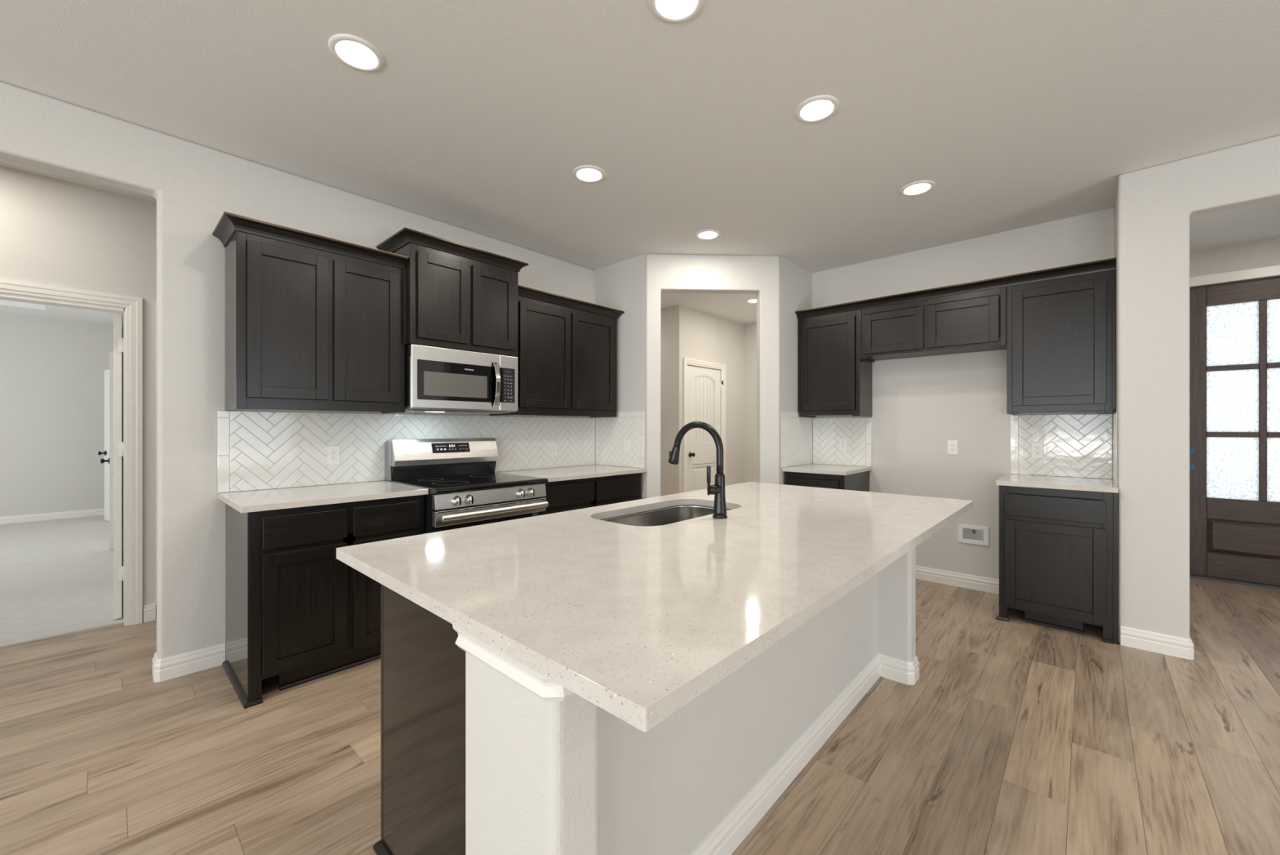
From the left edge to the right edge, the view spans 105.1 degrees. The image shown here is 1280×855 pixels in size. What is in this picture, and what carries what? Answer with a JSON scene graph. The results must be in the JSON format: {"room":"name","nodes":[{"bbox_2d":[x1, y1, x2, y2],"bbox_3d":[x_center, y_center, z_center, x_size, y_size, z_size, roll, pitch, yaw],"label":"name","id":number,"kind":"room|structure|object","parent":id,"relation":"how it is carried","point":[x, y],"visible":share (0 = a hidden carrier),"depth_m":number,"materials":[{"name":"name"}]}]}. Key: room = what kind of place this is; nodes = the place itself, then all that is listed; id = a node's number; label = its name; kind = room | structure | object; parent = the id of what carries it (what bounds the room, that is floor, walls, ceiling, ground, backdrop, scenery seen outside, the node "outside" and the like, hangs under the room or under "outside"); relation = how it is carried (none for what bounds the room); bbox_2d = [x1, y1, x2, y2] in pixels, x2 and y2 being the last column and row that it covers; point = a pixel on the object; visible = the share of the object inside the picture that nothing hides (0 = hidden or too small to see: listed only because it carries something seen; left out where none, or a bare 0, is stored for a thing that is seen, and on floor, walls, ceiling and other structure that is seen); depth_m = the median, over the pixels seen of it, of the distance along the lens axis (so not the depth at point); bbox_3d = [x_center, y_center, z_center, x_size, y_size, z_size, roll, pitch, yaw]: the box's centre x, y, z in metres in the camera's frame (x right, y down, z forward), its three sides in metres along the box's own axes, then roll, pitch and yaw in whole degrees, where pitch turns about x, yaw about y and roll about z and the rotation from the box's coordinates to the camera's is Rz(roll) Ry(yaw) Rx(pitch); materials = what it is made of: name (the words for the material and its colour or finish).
{"room":"kitchen","nodes":[
{"label":"kitchen","id":0,"kind":"room"},
{"bbox_2d":[0,313,113,516],"bbox_3d":[-8.840,-0.108,5.819,0.100,2.740,3.850,0,0,42],"label":"wall","id":1,"kind":"structure","parent":0,"point":[52,371],"depth_m":6.67,"materials":[{"name":"white paint"}]},
{"bbox_2d":[0,507,104,524],"bbox_3d":[-8.794,1.208,5.784,0.015,0.108,3.660,0,0,42],"label":"baseboard","id":2,"kind":"structure","parent":1,"relation":"attached to","point":[93,512],"depth_m":6.65,"materials":[{"name":"white paint"}]},
{"bbox_2d":[0,165,156,622],"bbox_3d":[-2.914,-0.108,3.615,0.120,2.740,4.600,0,0,42],"label":"wall","id":3,"kind":"structure","parent":0,"point":[54,232],"depth_m":3.03,"materials":[{"name":"white paint"}]},
{"bbox_2d":[143,602,155,622],"bbox_3d":[-3.201,1.208,3.201,0.015,0.108,0.057,0,0,42],"label":"baseboard","id":4,"kind":"structure","parent":3,"relation":"attached to","point":[149,610],"depth_m":3.20,"materials":[{"name":"white paint"}]},
{"bbox_2d":[155,300,156,618],"bbox_3d":[-2.893,0.212,3.584,0.088,2.100,0.918,0,0,42],"label":"door","id":5,"kind":"structure","parent":3,"relation":"in","point":[156,300],"depth_m":3.23,"materials":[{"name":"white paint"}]},
{"bbox_2d":[0,81,595,658],"bbox_3d":[-3.060,-0.108,1.804,0.120,2.740,7.930,0,0,42],"label":"wall","id":6,"kind":"structure","parent":0,"point":[192,184],"depth_m":2.53,"materials":[{"name":"white paint"}]},
{"bbox_2d":[151,642,225,681],"bbox_3d":[-2.354,1.208,2.564,0.135,0.108,0.272,0,0,42],"label":"baseboard","id":7,"kind":"structure","parent":6,"relation":"attached to","point":[180,664],"depth_m":2.51,"materials":[{"name":"white paint"}]},
{"bbox_2d":[212,211,408,413],"bbox_3d":[-1.828,-0.561,2.777,0.380,0.938,0.857,0,0,42],"label":"upper cabinet","id":8,"kind":"object","parent":6,"relation":"attached to","point":[313,322],"visible":1,"depth_m":2.62,"materials":[{"name":"brown wood"}]},
{"bbox_2d":[217,410,595,493],"bbox_3d":[-1.333,0.129,3.596,0.008,0.438,2.695,0,0,42],"label":"tile backsplash","id":9,"kind":"structure","parent":6,"relation":"attached to","point":[256,450],"depth_m":3.06,"materials":[{"name":"white tile"}]},
{"bbox_2d":[326,445,339,464],"bbox_3d":[-1.873,0.170,2.995,0.007,0.115,0.070,0,0,42],"label":"wall outlet","id":10,"kind":"object","parent":9,"relation":"attached to","point":[332,451],"visible":1,"depth_m":2.99,"materials":[{"name":"white plastic"}]},
{"bbox_2d":[330,449,336,460],"bbox_3d":[-1.871,0.170,2.993,0.002,0.066,0.033,0,0,42],"label":"receptacle","id":11,"kind":"object","parent":10,"relation":"attached to","point":[333,452],"depth_m":2.99,"materials":[{"name":"white plastic"}]},
{"bbox_2d":[550,442,556,455],"bbox_3d":[-0.744,0.186,4.228,0.007,0.115,0.070,0,0,42],"label":"wall outlet","id":12,"kind":"object","parent":9,"relation":"attached to","point":[553,445],"visible":1,"depth_m":4.22,"materials":[{"name":"white plastic"}]},
{"bbox_2d":[376,226,528,356],"bbox_3d":[-1.256,-0.844,3.353,0.445,0.672,0.864,0,0,42],"label":"upper cabinet","id":13,"kind":"object","parent":6,"relation":"attached to","point":[456,295],"visible":0.97,"depth_m":3.16,"materials":[{"name":"brown wood"}]},
{"bbox_2d":[404,343,518,413],"bbox_3d":[-1.249,-0.302,3.343,0.453,0.404,0.752,0,0,42],"label":"microwave oven","id":14,"kind":"object","parent":13,"relation":"attached to","point":[437,380],"visible":0.98,"depth_m":3.18,"materials":[{"name":"silver metal"}]},
{"bbox_2d":[489,284,624,417],"bbox_3d":[-0.647,-0.561,4.067,0.380,0.938,1.110,0,0,42],"label":"upper cabinet","id":15,"kind":"object","parent":6,"relation":"attached to","point":[566,357],"visible":0.86,"depth_m":3.90,"materials":[{"name":"brown wood"}]},
{"bbox_2d":[595,254,641,498],"bbox_3d":[-0.164,-0.108,4.447,0.585,2.740,0.120,0,0,42],"label":"wall","id":16,"kind":"structure","parent":0,"point":[618,286],"depth_m":4.33,"materials":[{"name":"white paint"}]},
{"bbox_2d":[595,410,644,468],"bbox_3d":[-0.191,0.104,4.385,0.626,0.488,0.008,0,0,42],"label":"tile backsplash","id":17,"kind":"structure","parent":16,"relation":"attached to","point":[611,433],"depth_m":4.36,"materials":[{"name":"white tile"}]},
{"bbox_2d":[623,439,630,453],"bbox_3d":[-0.115,0.165,4.306,0.070,0.115,0.005,0,0,42],"label":"wall plate","id":18,"kind":"object","parent":17,"relation":"attached to","point":[626,442],"visible":1,"depth_m":4.30,"materials":[{"name":"white plastic"}]},
{"bbox_2d":[0,0,1279,324],"bbox_3d":[-1.472,-1.658,2.465,15.700,0.360,11.050,0,0,42],"label":"ceiling","id":19,"kind":"structure","parent":0,"point":[478,116],"depth_m":2.25,"materials":[{"name":"white paint"}]},
{"bbox_2d":[328,34,384,71],"bbox_3d":[-1.119,-1.472,1.939,0.194,0.012,0.194,0,0,42],"label":"recessed light","id":20,"kind":"object","parent":19,"relation":"in","point":[355,52],"visible":1,"depth_m":1.92,"materials":[{"name":"white paint"}]},
{"bbox_2d":[572,164,605,182],"bbox_3d":[-0.297,-1.472,2.861,0.194,0.012,0.194,0,0,42],"label":"recessed light","id":21,"kind":"object","parent":19,"relation":"in","point":[585,173],"visible":1,"depth_m":2.84,"materials":[{"name":"white plastic"}]},
{"bbox_2d":[648,0,704,22],"bbox_3d":[0.127,-1.472,1.694,0.194,0.012,0.194,0,0,42],"label":"recessed light","id":22,"kind":"object","parent":19,"relation":"in","point":[667,11],"visible":1,"depth_m":1.72,"materials":[{"name":"white plastic"}]},
{"bbox_2d":[695,229,720,239],"bbox_3d":[0.520,-1.472,3.757,0.194,0.012,0.194,0,0,42],"label":"recessed light","id":23,"kind":"object","parent":19,"relation":"in","point":[706,234],"visible":1,"depth_m":3.73,"materials":[{"name":"white plastic"}]},
{"bbox_2d":[745,297,756,302],"bbox_3d":[1.329,-1.472,5.709,0.194,0.012,0.194,0,0,42],"label":"recessed light","id":24,"kind":"object","parent":19,"relation":"in","point":[753,300],"visible":0.66,"depth_m":5.68,"materials":[{"name":"white plastic"}]},
{"bbox_2d":[795,94,839,122],"bbox_3d":[0.821,-1.472,2.278,0.194,0.012,0.194,0,0,42],"label":"recessed light","id":25,"kind":"object","parent":19,"relation":"in","point":[818,108],"visible":1,"depth_m":2.26,"materials":[{"name":"white plastic"}]},
{"bbox_2d":[899,180,935,195],"bbox_3d":[1.712,-1.472,3.030,0.194,0.012,0.194,0,0,42],"label":"recessed light","id":26,"kind":"object","parent":19,"relation":"in","point":[917,188],"visible":1,"depth_m":3.01,"materials":[{"name":"white plastic"}]},
{"bbox_2d":[0,515,1279,854],"bbox_3d":[-1.431,1.281,2.427,15.612,0.062,11.050,0,0,42],"label":"floor","id":27,"kind":"structure","parent":0,"point":[1016,735],"depth_m":1.95,"materials":[{"name":"brown wood"}]},
{"bbox_2d":[222,494,424,708],"bbox_3d":[-1.727,0.821,2.708,0.622,0.882,0.816,0,0,42],"label":"base cabinet","id":28,"kind":"object","parent":27,"relation":"on","point":[295,611],"visible":0.7,"depth_m":2.40,"materials":[{"name":"brown wood"}]},
{"bbox_2d":[217,480,428,512],"bbox_3d":[-1.720,0.363,2.693,0.654,0.030,0.835,0,0,42],"label":"countertop","id":29,"kind":"structure","parent":28,"relation":"on","point":[244,501],"depth_m":2.57,"materials":[{"name":"white stone"}]},
{"bbox_2d":[384,437,548,533],"bbox_3d":[-1.132,0.655,3.240,0.765,1.153,0.767,0,0,42],"label":"electric range","id":30,"kind":"object","parent":27,"relation":"on","point":[461,480],"visible":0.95,"depth_m":3.18,"materials":[{"name":"silver metal"}]},
{"bbox_2d":[388,471,547,494],"bbox_3d":[-1.127,0.359,3.238,0.685,0.036,0.764,0,0,42],"label":"cooktop","id":31,"kind":"object","parent":30,"relation":"in","point":[454,482],"depth_m":3.13,"materials":[{"name":"black glass"}]},
{"bbox_2d":[542,472,640,514],"bbox_3d":[-0.566,0.821,3.976,0.622,0.882,1.068,0,0,42],"label":"base cabinet","id":32,"kind":"object","parent":27,"relation":"on","point":[581,493],"visible":0.23,"depth_m":3.74,"materials":[{"name":"brown wood"}]},
{"bbox_2d":[496,464,647,481],"bbox_3d":[-0.548,0.363,3.974,0.654,0.030,1.095,0,0,42],"label":"countertop","id":33,"kind":"structure","parent":32,"relation":"on","point":[558,473],"depth_m":3.87,"materials":[{"name":"white stone"}]},
{"bbox_2d":[373,546,919,854],"bbox_3d":[0.295,0.821,1.957,0.961,0.883,2.329,0,0,42],"label":"kitchen island","id":34,"kind":"object","parent":27,"relation":"on","point":[483,753],"visible":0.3,"depth_m":1.28,"materials":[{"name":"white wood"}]},
{"bbox_2d":[336,481,973,731],"bbox_3d":[0.356,0.363,1.878,1.200,0.030,2.348,0,0,42],"label":"island countertop","id":35,"kind":"structure","parent":34,"relation":"on","point":[637,622],"depth_m":1.16,"materials":[{"name":"white stone"}]},
{"bbox_2d":[600,504,729,525],"bbox_3d":[0.128,0.477,2.063,0.414,0.198,0.747,0,0,42],"label":"sink","id":36,"kind":"object","parent":35,"relation":"in","point":[666,515],"visible":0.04,"depth_m":2.32,"materials":[{"name":"silver metal"}]},
{"bbox_2d":[668,421,727,518],"bbox_3d":[0.209,0.161,1.953,0.280,0.374,0.112,0,0,42],"label":"faucet","id":37,"kind":"object","parent":35,"relation":"on","point":[719,511],"visible":1,"depth_m":1.89,"materials":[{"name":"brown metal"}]},
{"bbox_2d":[785,470,869,491],"bbox_3d":[1.642,0.821,4.295,0.504,0.882,0.622,0,0,42],"label":"base cabinet","id":38,"kind":"object","parent":27,"relation":"on","point":[858,481],"visible":0.2,"depth_m":4.08,"materials":[{"name":"brown wood"}]},
{"bbox_2d":[782,463,871,475],"bbox_3d":[1.638,0.363,4.290,0.542,0.030,0.636,0,0,42],"label":"countertop","id":39,"kind":"structure","parent":38,"relation":"on","point":[811,468],"depth_m":4.17,"materials":[{"name":"white stone"}]},
{"bbox_2d":[995,484,1118,644],"bbox_3d":[2.767,0.821,3.266,0.579,0.882,0.622,0,0,42],"label":"base cabinet","id":40,"kind":"object","parent":27,"relation":"on","point":[1059,548],"visible":0.91,"depth_m":3.02,"materials":[{"name":"brown wood"}]},
{"bbox_2d":[995,473,1118,493],"bbox_3d":[2.763,0.363,3.261,0.578,0.030,0.636,0,0,42],"label":"countertop","id":41,"kind":"structure","parent":40,"relation":"on","point":[1105,485],"depth_m":3.12,"materials":[{"name":"white stone"}]},
{"bbox_2d":[641,253,646,498],"bbox_3d":[0.049,-0.108,4.238,0.050,2.740,0.132,0,0,18],"label":"wall","id":42,"kind":"structure","parent":0,"point":[644,255],"depth_m":4.18,"materials":[{"name":"white paint"}]},
{"bbox_2d":[660,306,671,495],"bbox_3d":[-0.397,-0.108,6.802,2.230,2.740,0.120,0,0,42],"label":"wall","id":43,"kind":"structure","parent":0,"point":[665,313],"depth_m":6.07,"materials":[{"name":"white paint"}]},
{"bbox_2d":[671,305,743,493],"bbox_3d":[0.939,-0.108,6.522,0.120,2.740,1.510,0,0,42],"label":"wall","id":44,"kind":"structure","parent":0,"point":[697,335],"depth_m":6.47,"materials":[{"name":"white paint"}]},
{"bbox_2d":[682,357,725,492],"bbox_3d":[0.839,0.204,6.318,0.101,2.116,0.931,0,0,42],"label":"door","id":45,"kind":"structure","parent":44,"relation":"in","point":[702,387],"depth_m":6.29,"materials":[{"name":"white paint"}]},
{"bbox_2d":[646,253,779,497],"bbox_3d":[0.625,-0.108,4.253,1.153,2.740,0.120,0,0,-3],"label":"wall","id":46,"kind":"structure","parent":0,"point":[759,275],"depth_m":4.21,"materials":[{"name":"white paint"}]},
{"bbox_2d":[779,255,782,484],"bbox_3d":[1.201,-0.108,4.289,0.050,2.740,0.132,0,0,-23],"label":"wall","id":47,"kind":"structure","parent":0,"point":[780,257],"depth_m":4.23,"materials":[{"name":"white paint"}]},
{"bbox_2d":[782,257,812,484],"bbox_3d":[1.946,-0.108,5.119,0.120,2.740,2.220,0,0,42],"label":"wall","id":48,"kind":"structure","parent":0,"point":[797,281],"depth_m":4.38,"materials":[{"name":"white paint"}]},
{"bbox_2d":[780,411,813,467],"bbox_3d":[1.434,0.104,4.464,0.008,0.488,0.655,0,0,42],"label":"tile backsplash","id":49,"kind":"structure","parent":48,"relation":"attached to","point":[796,432],"depth_m":4.42,"materials":[{"name":"white tile"}]},
{"bbox_2d":[812,208,1114,579],"bbox_3d":[2.463,-0.108,4.049,2.087,2.740,0.120,0,0,42],"label":"wall","id":50,"kind":"structure","parent":0,"point":[920,404],"depth_m":3.93,"materials":[{"name":"white paint"}]},
{"bbox_2d":[797,309,872,417],"bbox_3d":[1.740,-0.547,4.398,0.544,0.905,0.337,0,0,42],"label":"upper cabinet","id":51,"kind":"object","parent":50,"relation":"attached to","point":[833,379],"visible":0.99,"depth_m":4.26,"materials":[{"name":"brown wood"}]},
{"bbox_2d":[813,417,871,466],"bbox_3d":[1.853,0.127,4.520,0.534,0.440,0.008,0,0,42],"label":"tile backsplash","id":52,"kind":"structure","parent":50,"relation":"attached to","point":[827,431],"depth_m":4.51,"materials":[{"name":"white tile"}]},
{"bbox_2d":[839,438,846,451],"bbox_3d":[1.862,0.159,4.502,0.070,0.115,0.007,0,0,42],"label":"wall outlet","id":53,"kind":"object","parent":52,"relation":"attached to","point":[842,442],"visible":1,"depth_m":4.50,"materials":[{"name":"white plastic"}]},
{"bbox_2d":[840,440,844,448],"bbox_3d":[1.861,0.159,4.500,0.033,0.066,0.002,0,0,42],"label":"receptacle","id":54,"kind":"object","parent":53,"relation":"attached to","point":[842,442],"depth_m":4.50,"materials":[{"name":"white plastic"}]},
{"bbox_2d":[859,286,1006,362],"bbox_3d":[2.306,-0.788,3.881,0.985,0.424,0.337,0,0,42],"label":"upper cabinet","id":55,"kind":"object","parent":50,"relation":"attached to","point":[971,322],"visible":1,"depth_m":3.73,"materials":[{"name":"brown wood"}]},
{"bbox_2d":[795,257,1115,319],"bbox_3d":[2.189,-1.020,3.749,2.082,0.064,0.052,0,0,42],"label":"crown molding","id":56,"kind":"structure","parent":55,"relation":"attached to","point":[1105,264],"depth_m":3.55,"materials":[{"name":"brown wood"}]},
{"bbox_2d":[947,440,957,454],"bbox_3d":[2.502,0.159,3.927,0.070,0.115,0.007,0,0,42],"label":"wall outlet","id":57,"kind":"object","parent":50,"relation":"attached to","point":[952,444],"visible":1,"depth_m":3.92,"materials":[{"name":"white plastic"}]},
{"bbox_2d":[950,443,955,451],"bbox_3d":[2.501,0.159,3.925,0.033,0.066,0.002,0,0,42],"label":"receptacle","id":58,"kind":"object","parent":57,"relation":"attached to","point":[952,445],"depth_m":3.92,"materials":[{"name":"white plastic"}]},
{"bbox_2d":[915,564,999,594],"bbox_3d":[2.403,1.208,4.012,0.979,0.108,0.015,0,0,42],"label":"baseboard","id":59,"kind":"structure","parent":50,"relation":"attached to","point":[934,575],"depth_m":3.89,"materials":[{"name":"white paint"}]},
{"bbox_2d":[957,524,989,546],"bbox_3d":[2.603,0.838,3.832,0.203,0.144,0.012,0,0,42],"label":"water supply box","id":60,"kind":"object","parent":50,"relation":"attached to","point":[976,535],"visible":1,"depth_m":3.83,"materials":[{"name":"white plastic"}]},
{"bbox_2d":[1006,269,1115,414],"bbox_3d":[2.873,-0.547,3.361,0.549,0.905,0.337,0,0,42],"label":"upper cabinet","id":61,"kind":"object","parent":50,"relation":"attached to","point":[1061,332],"visible":1,"depth_m":3.23,"materials":[{"name":"brown wood"}]},
{"bbox_2d":[1010,413,1112,479],"bbox_3d":[2.979,0.127,3.490,0.552,0.440,0.008,0,0,42],"label":"tile backsplash","id":62,"kind":"structure","parent":50,"relation":"attached to","point":[1075,445],"depth_m":3.46,"materials":[{"name":"white tile"}]},
{"bbox_2d":[1031,442,1043,457],"bbox_3d":[2.887,0.166,3.564,0.070,0.115,0.007,0,0,42],"label":"wall outlet","id":63,"kind":"object","parent":62,"relation":"attached to","point":[1037,448],"visible":1,"depth_m":3.56,"materials":[{"name":"white plastic"}]},
{"bbox_2d":[1034,445,1039,454],"bbox_3d":[2.886,0.166,3.562,0.033,0.066,0.002,0,0,42],"label":"receptacle","id":64,"kind":"object","parent":63,"relation":"attached to","point":[1037,448],"depth_m":3.56,"materials":[{"name":"white plastic"}]},
{"bbox_2d":[743,238,1279,482],"bbox_3d":[3.904,-0.108,4.933,11.100,2.740,0.150,0,0,42],"label":"wall","id":65,"kind":"structure","parent":0,"point":[1265,253],"depth_m":4.13,"materials":[{"name":"white paint"}]},
{"bbox_2d":[1189,264,1279,589],"bbox_3d":[4.965,-0.001,3.905,1.074,2.526,0.135,0,0,42],"label":"door","id":66,"kind":"structure","parent":65,"relation":"in","point":[1234,327],"depth_m":4.00,"materials":[{"name":"brown wood"}]},
{"bbox_2d":[1114,183,1117,413],"bbox_3d":[3.174,-0.108,3.073,0.281,2.740,0.600,0,0,42],"label":"wall pillar","id":67,"kind":"structure","parent":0,"point":[1116,197],"depth_m":3.06,"materials":[{"name":"white paint"}]},
{"bbox_2d":[1117,134,1279,642],"bbox_3d":[4.665,-0.108,1.227,4.973,2.740,0.110,0,0,42],"label":"wall","id":68,"kind":"structure","parent":0,"point":[1156,204],"depth_m":2.75,"materials":[{"name":"white paint"}]},
{"bbox_2d":[1112,412,1117,486],"bbox_3d":[2.997,0.129,3.093,0.008,0.438,0.570,0,0,42],"label":"tile backsplash","id":69,"kind":"structure","parent":68,"relation":"attached to","point":[1115,415],"depth_m":2.96,"materials":[{"name":"white tile"}]},
{"bbox_2d":[1120,625,1194,659],"bbox_3d":[2.969,1.208,2.830,0.287,0.108,0.215,0,0,42],"label":"baseboard","id":70,"kind":"structure","parent":68,"relation":"attached to","point":[1175,646],"depth_m":2.75,"materials":[{"name":"white paint"}]},
{"bbox_3d":[-5.403,-0.108,5.242,5.750,2.740,0.120,0,0,42],"label":"wall","id":71,"kind":"structure","parent":0,"visible":0},
{"bbox_2d":[0,278,142,625],"bbox_3d":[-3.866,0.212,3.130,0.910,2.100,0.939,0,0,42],"label":"door frame","id":72,"kind":"structure","parent":71,"relation":"in","point":[127,311],"depth_m":3.15,"materials":[{"name":"white paint"}]},
{"bbox_2d":[97,369,109,520],"bbox_3d":[-7.004,0.237,6.464,0.483,2.010,0.110,0,0,29],"label":"door","id":73,"kind":"structure","parent":71,"relation":"in","point":[106,452],"depth_m":6.54,"materials":[{"name":"white paint"}]},
{"bbox_2d":[100,351,113,549],"bbox_3d":[-5.659,0.237,5.262,0.107,2.010,0.715,0,0,-41],"label":"door","id":74,"kind":"structure","parent":71,"relation":"in","point":[110,460],"depth_m":5.01,"materials":[{"name":"white paint"}]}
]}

